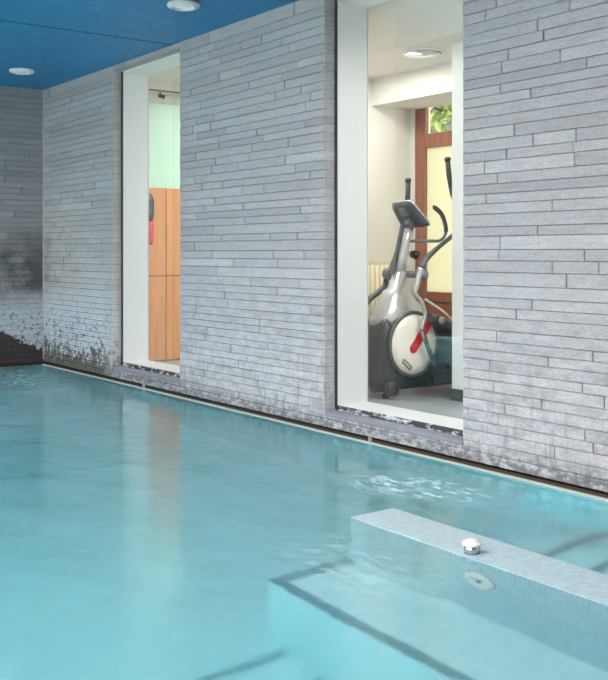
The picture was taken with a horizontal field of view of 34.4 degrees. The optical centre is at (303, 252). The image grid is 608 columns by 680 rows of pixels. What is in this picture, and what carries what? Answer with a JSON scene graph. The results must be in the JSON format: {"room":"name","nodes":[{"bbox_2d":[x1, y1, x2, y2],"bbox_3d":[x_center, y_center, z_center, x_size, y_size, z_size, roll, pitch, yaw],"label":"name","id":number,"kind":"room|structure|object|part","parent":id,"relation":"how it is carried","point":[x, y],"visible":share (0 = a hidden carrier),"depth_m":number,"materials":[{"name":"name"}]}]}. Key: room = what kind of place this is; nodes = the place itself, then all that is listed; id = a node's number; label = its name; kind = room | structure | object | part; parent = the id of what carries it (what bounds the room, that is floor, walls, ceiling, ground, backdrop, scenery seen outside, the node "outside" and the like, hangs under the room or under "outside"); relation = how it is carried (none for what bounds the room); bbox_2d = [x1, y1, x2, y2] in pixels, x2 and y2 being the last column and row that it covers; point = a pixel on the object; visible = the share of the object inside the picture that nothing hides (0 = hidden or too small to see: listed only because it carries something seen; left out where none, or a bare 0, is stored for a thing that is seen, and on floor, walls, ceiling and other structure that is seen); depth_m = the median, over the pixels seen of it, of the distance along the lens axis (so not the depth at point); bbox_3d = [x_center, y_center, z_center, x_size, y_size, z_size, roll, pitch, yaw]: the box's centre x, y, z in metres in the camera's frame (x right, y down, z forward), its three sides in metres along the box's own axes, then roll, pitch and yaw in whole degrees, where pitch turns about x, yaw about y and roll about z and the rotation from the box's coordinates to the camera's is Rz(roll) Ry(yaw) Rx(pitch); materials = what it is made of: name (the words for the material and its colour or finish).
{"room":"indoor swimming pool","nodes":[
{"label":"indoor swimming pool","id":0,"kind":"room"},
{"bbox_2d":[0,86,44,363],"bbox_3d":[-6.255,-0.390,8.710,8.280,3.280,0.255,0,0,-36],"label":"wall","id":1,"kind":"structure","parent":0,"point":[21,109],"depth_m":10.86,"materials":[{"name":"stone"}]},
{"bbox_2d":[0,0,298,89],"bbox_3d":[-2.339,-1.890,3.152,8.580,0.120,13.850,0,0,-36],"label":"ceiling","id":2,"kind":"structure","parent":0,"point":[56,57],"depth_m":8.07,"materials":[{"name":"blue paint"}]},
{"bbox_2d":[9,68,33,74],"bbox_3d":[-2.822,-1.813,9.811,0.244,0.034,0.244,0,0,-36],"label":"recessed light","id":3,"kind":"object","parent":2,"relation":"in","point":[19,71],"visible":1,"depth_m":9.74,"materials":[{"name":"white paint"}]},
{"bbox_2d":[0,20,171,44],"bbox_3d":[-4.569,-1.839,6.098,8.490,0.022,0.012,0,0,-36],"label":"trim","id":4,"kind":"structure","parent":2,"relation":"attached to","point":[0,20],"depth_m":8.13,"materials":[{"name":"blue"}]},
{"bbox_2d":[167,0,199,10],"bbox_3d":[-0.884,-1.813,7.202,0.244,0.034,0.244,0,0,-36],"label":"recessed light","id":5,"kind":"object","parent":2,"relation":"in","point":[178,5],"visible":1,"depth_m":7.14,"materials":[{"name":"white paint"}]},
{"bbox_2d":[175,6,192,8],"bbox_3d":[-0.884,-1.815,7.202,0.148,0.005,0.148,0,0,-36],"label":"diffuser","id":6,"kind":"object","parent":5,"relation":"attached to","point":[176,7],"depth_m":7.24,"materials":[{"name":"white plastic"}]},
{"bbox_2d":[149,93,179,188],"bbox_3d":[-0.801,-0.450,11.838,3.630,3.400,0.200,0,0,-36],"label":"wall","id":7,"kind":"structure","parent":0,"point":[164,114],"depth_m":11.13,"materials":[{"name":"pale green painted plaster"}]},
{"bbox_2d":[149,66,179,96],"bbox_3d":[0.108,-1.925,10.607,3.630,0.250,2.940,0,0,-36],"label":"ceiling","id":8,"kind":"structure","parent":0,"point":[169,80],"depth_m":10.75,"materials":[{"name":"white paint"}]},
{"bbox_2d":[149,89,179,93],"bbox_3d":[-0.794,-1.794,11.432,2.700,0.012,0.020,0,0,-36],"label":"track rail","id":9,"kind":"object","parent":8,"relation":"attached to","point":[149,89],"visible":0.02,"depth_m":10.86,"materials":[{"name":"black plastic"}]},
{"bbox_2d":[158,92,164,98],"bbox_3d":[-1.585,-1.751,10.921,0.080,0.078,0.047,0,0,-5],"label":"spotlight","id":10,"kind":"object","parent":9,"relation":"attached to","point":[159,94],"visible":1,"depth_m":10.91,"materials":[{"name":"black plastic"}]},
{"bbox_2d":[156,359,180,365],"bbox_3d":[-0.801,1.260,11.838,3.630,0.100,6.000,0,0,-36],"label":"floor","id":11,"kind":"structure","parent":0,"point":[172,361],"depth_m":10.94,"materials":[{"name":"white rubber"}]},
{"bbox_2d":[149,276,165,360],"bbox_3d":[-1.823,0.733,10.893,0.603,0.945,0.095,0,0,-36],"label":"locker","id":12,"kind":"object","parent":11,"relation":"on","point":[157,284],"visible":0.44,"depth_m":10.97,"materials":[{"name":"orange wood"}]},
{"bbox_2d":[149,188,165,275],"bbox_3d":[-1.823,-0.236,10.893,0.603,0.987,0.095,0,0,-36],"label":"locker","id":13,"kind":"object","parent":12,"relation":"on","point":[157,251],"visible":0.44,"depth_m":10.98,"materials":[{"name":"orange wood"}]},
{"bbox_2d":[149,192,153,244],"bbox_3d":[-1.761,-0.404,10.806,0.244,0.627,0.104,0,0,-36],"label":"jacket","id":14,"kind":"object","parent":13,"relation":"hanging from","point":[151,200],"visible":0.34,"depth_m":10.82,"materials":[{"name":"fabric"}]},
{"bbox_2d":[149,192,153,220],"bbox_3d":[-1.761,-0.525,10.806,0.244,0.350,0.104,0,0,-36],"label":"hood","id":15,"kind":"object","parent":14,"relation":"attached to","point":[151,201],"depth_m":10.81,"materials":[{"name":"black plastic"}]},
{"bbox_2d":[166,276,181,359],"bbox_3d":[-1.327,0.733,11.259,0.624,0.945,0.095,0,0,-36],"label":"locker","id":16,"kind":"object","parent":11,"relation":"on","point":[173,295],"visible":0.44,"depth_m":11.09,"materials":[{"name":"orange wood"}]},
{"bbox_2d":[166,188,181,275],"bbox_3d":[-1.327,-0.236,11.259,0.624,0.987,0.095,0,0,-36],"label":"locker","id":17,"kind":"object","parent":16,"relation":"on","point":[173,207],"visible":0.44,"depth_m":11.09,"materials":[{"name":"orange wood"}]},
{"bbox_2d":[44,0,607,491],"bbox_3d":[1.206,-0.380,5.737,0.385,3.300,13.800,0,0,-36],"label":"wall","id":18,"kind":"structure","parent":0,"point":[259,93],"depth_m":6.92,"materials":[{"name":"grey stone"}]},
{"bbox_2d":[43,90,43,358],"bbox_3d":[-2.925,-0.320,11.007,0.012,3.020,0.012,0,0,-36],"label":"trim","id":19,"kind":"structure","parent":18,"relation":"attached to","point":[43,90],"depth_m":11.00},
{"bbox_2d":[113,52,179,383],"bbox_3d":[-1.318,-0.333,9.163,0.389,2.934,1.330,0,0,-36],"label":"window","id":20,"kind":"structure","parent":18,"relation":"in","point":[136,360],"depth_m":9.70,"materials":[{"name":"white paint"}]},
{"bbox_3d":[-1.431,1.121,9.079,0.107,0.026,1.326,0,0,-36],"label":"sill","id":21,"kind":"part","parent":20,"relation":"part of","materials":[{"name":"stone"}]},
{"bbox_2d":[0,361,607,497],"bbox_3d":[-3.397,1.234,4.838,8.280,0.032,9.420,0,0,-36],"label":"trim","id":22,"kind":"structure","parent":18,"relation":"attached to","point":[362,437],"depth_m":6.53,"materials":[{"name":"black"}]},
{"bbox_2d":[42,364,607,500],"bbox_3d":[-0.139,1.230,7.224,0.023,0.051,9.390,0,0,-36],"label":"trim","id":23,"kind":"structure","parent":18,"relation":"attached to","point":[143,385],"depth_m":6.43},
{"bbox_2d":[325,0,462,444],"bbox_3d":[0.695,-0.333,6.435,0.389,2.934,1.330,0,0,-36],"label":"window frame","id":24,"kind":"structure","parent":18,"relation":"in","point":[354,405],"depth_m":6.97,"materials":[{"name":"white paint"}]},
{"bbox_3d":[0.582,1.121,6.351,0.107,0.026,1.326,0,0,-36],"label":"sill","id":25,"kind":"part","parent":24,"relation":"part of","materials":[{"name":"stone"}]},
{"bbox_2d":[368,79,409,291],"bbox_3d":[0.347,-0.400,8.894,1.980,3.300,0.100,0,0,-36],"label":"wall","id":26,"kind":"structure","parent":0,"point":[388,128],"depth_m":9.13,"materials":[{"name":"beige paint"}]},
{"bbox_2d":[368,262,388,318],"bbox_3d":[0.609,0.608,8.947,0.895,1.045,0.126,0,0,-36],"label":"radiator","id":27,"kind":"object","parent":26,"relation":"attached to","point":[375,279],"visible":0.11,"depth_m":8.89,"materials":[{"name":"beige metal"}]},
{"bbox_2d":[368,0,463,109],"bbox_3d":[1.899,-1.692,6.622,1.780,0.675,5.400,0,0,-36],"label":"ceiling","id":28,"kind":"structure","parent":0,"point":[399,81],"depth_m":7.73,"materials":[{"name":"white paint"}]},
{"bbox_2d":[401,47,444,58],"bbox_3d":[0.948,-1.586,7.809,0.350,0.028,0.350,0,0,-36],"label":"ceiling lamp","id":29,"kind":"object","parent":28,"relation":"in","point":[423,52],"visible":1,"depth_m":7.75,"materials":[{"name":"white paint"}]},
{"bbox_2d":[368,384,463,418],"bbox_3d":[1.899,1.180,6.622,1.780,0.100,5.400,0,0,-36],"label":"floor","id":30,"kind":"structure","parent":0,"point":[430,399],"depth_m":7.52,"materials":[{"name":"grey tile"}]},
{"bbox_2d":[368,157,451,397],"bbox_3d":[1.012,0.180,8.024,1.258,1.899,0.580,0,0,-36],"label":"elliptical trainer","id":31,"kind":"object","parent":30,"relation":"on","point":[409,346],"visible":0.88,"depth_m":7.75,"materials":[{"name":"silver metal"}]},
{"bbox_3d":[0.601,0.508,8.013,0.337,0.751,0.054,0,0,-36],"label":"lever arm","id":32,"kind":"part","parent":31,"relation":"part of","materials":[{"name":"black plastic"}]},
{"bbox_3d":[1.000,0.914,8.034,1.150,0.369,0.100,0,0,-36],"label":"frame","id":33,"kind":"part","parent":31,"relation":"part of","materials":[{"name":"grey plastic"}]},
{"bbox_3d":[0.895,0.015,7.931,0.060,0.070,0.058,0,0,-36],"label":"adjustment knob","id":34,"kind":"part","parent":31,"relation":"part of","materials":[{"name":"black plastic"}]},
{"bbox_3d":[0.960,0.523,7.705,0.274,0.829,0.052,0,0,-36],"label":"lever arm","id":35,"kind":"part","parent":31,"relation":"part of","materials":[{"name":"silver metal"}]},
{"bbox_3d":[1.079,-0.247,7.794,0.457,0.763,0.060,0,0,-36],"label":"moving handle","id":36,"kind":"part","parent":31,"relation":"part of","materials":[{"name":"grey plastic"}]},
{"bbox_3d":[1.135,0.490,7.938,0.356,0.256,0.054,0,0,-26],"label":"brace rod","id":37,"kind":"part","parent":31,"relation":"part of","materials":[{"name":"plastic"}]},
{"bbox_3d":[1.158,0.580,7.883,0.438,0.209,0.084,0,0,-36],"label":"crank arm","id":38,"kind":"part","parent":31,"relation":"part of","materials":[{"name":"grey plastic"}]},
{"bbox_3d":[1.337,0.892,7.990,0.773,0.160,0.048,0,0,-36],"label":"pedal arm","id":39,"kind":"part","parent":31,"relation":"part of","materials":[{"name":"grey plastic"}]},
{"bbox_2d":[410,107,429,298],"bbox_3d":[2.696,-0.350,7.209,0.200,3.200,5.400,0,0,-36],"label":"wall","id":40,"kind":"structure","parent":0,"point":[412,112],"depth_m":9.30,"materials":[{"name":"white paint"}]},
{"bbox_2d":[415,107,451,318],"bbox_3d":[1.555,-0.185,8.630,0.048,2.630,1.640,0,0,-36],"label":"door","id":41,"kind":"structure","parent":40,"relation":"in","point":[431,184],"depth_m":9.11,"materials":[{"name":"red wood"}]},
{"bbox_3d":[1.561,0.740,8.622,0.008,0.580,1.380,0,0,-36],"label":"wood panel","id":42,"kind":"part","parent":41,"relation":"part of","materials":[{"name":"brown wood"}]},
{"bbox_3d":[1.564,-0.310,8.624,0.008,1.340,1.380,0,0,-36],"label":"frosted glass","id":43,"kind":"part","parent":41,"relation":"part of","materials":[{"name":"beige glass"}]},
{"bbox_2d":[430,105,451,132],"bbox_3d":[0.700,-0.450,12.945,0.100,3.400,6.000,0,0,-36],"label":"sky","id":44,"kind":"structure","parent":0,"point":[449,128],"depth_m":11.60,"materials":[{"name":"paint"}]},
{"bbox_2d":[452,42,465,389],"bbox_3d":[1.362,-0.235,7.493,0.309,2.730,0.340,0,0,-36],"label":"wall pillar","id":45,"kind":"structure","parent":0,"point":[457,49],"depth_m":7.49,"materials":[{"name":"white paint"}]},
{"bbox_2d":[450,388,462,401],"bbox_3d":[1.363,1.085,7.492,0.325,0.090,0.358,0,0,-36],"label":"baseboard","id":46,"kind":"structure","parent":45,"relation":"attached to","point":[455,394],"depth_m":7.49,"materials":[{"name":"stone"}]},
{"bbox_3d":[9.360,1.450,18.093,23.450,0.200,22.000,0,0,-36],"label":"ground","id":47,"kind":"structure","parent":0,"visible":0},
{"bbox_2d":[430,103,451,133],"bbox_3d":[2.231,-0.927,11.458,2.091,4.368,3.272,0,0,-36],"label":"leafy tree","id":48,"kind":"object","parent":47,"relation":"on","point":[445,115],"visible":0.03,"depth_m":11.01,"materials":[{"name":"green plant"}]},
{"bbox_3d":[-4.663,1.310,-2.447,18.790,0.180,19.600,0,0,-36],"label":"floor","id":49,"kind":"structure","parent":0,"visible":0},
{"bbox_3d":[-2.861,1.962,5.209,7.182,1.416,9.780,0,0,-36],"label":"basin","id":50,"kind":"object","parent":49,"relation":"in","visible":0},
{"bbox_2d":[0,365,607,679],"bbox_3d":[-2.861,1.860,5.209,6.780,1.220,9.378,0,0,-36],"label":"pool water","id":51,"kind":"object","parent":50,"relation":"in","point":[145,534],"visible":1,"depth_m":4.07,"materials":[{"name":"teal liquid"}]},
{"bbox_2d":[351,508,607,605],"bbox_3d":[0.851,1.829,3.612,0.742,1.279,2.402,0,0,-36],"label":"ledge","id":52,"kind":"object","parent":50,"relation":"in","point":[592,585],"depth_m":4.05,"materials":[{"name":"tile"}]},
{"bbox_3d":[0.699,1.218,4.080,0.086,0.057,0.086,0,0,-36],"label":"air button","id":53,"kind":"part","parent":52,"relation":"part of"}
]}

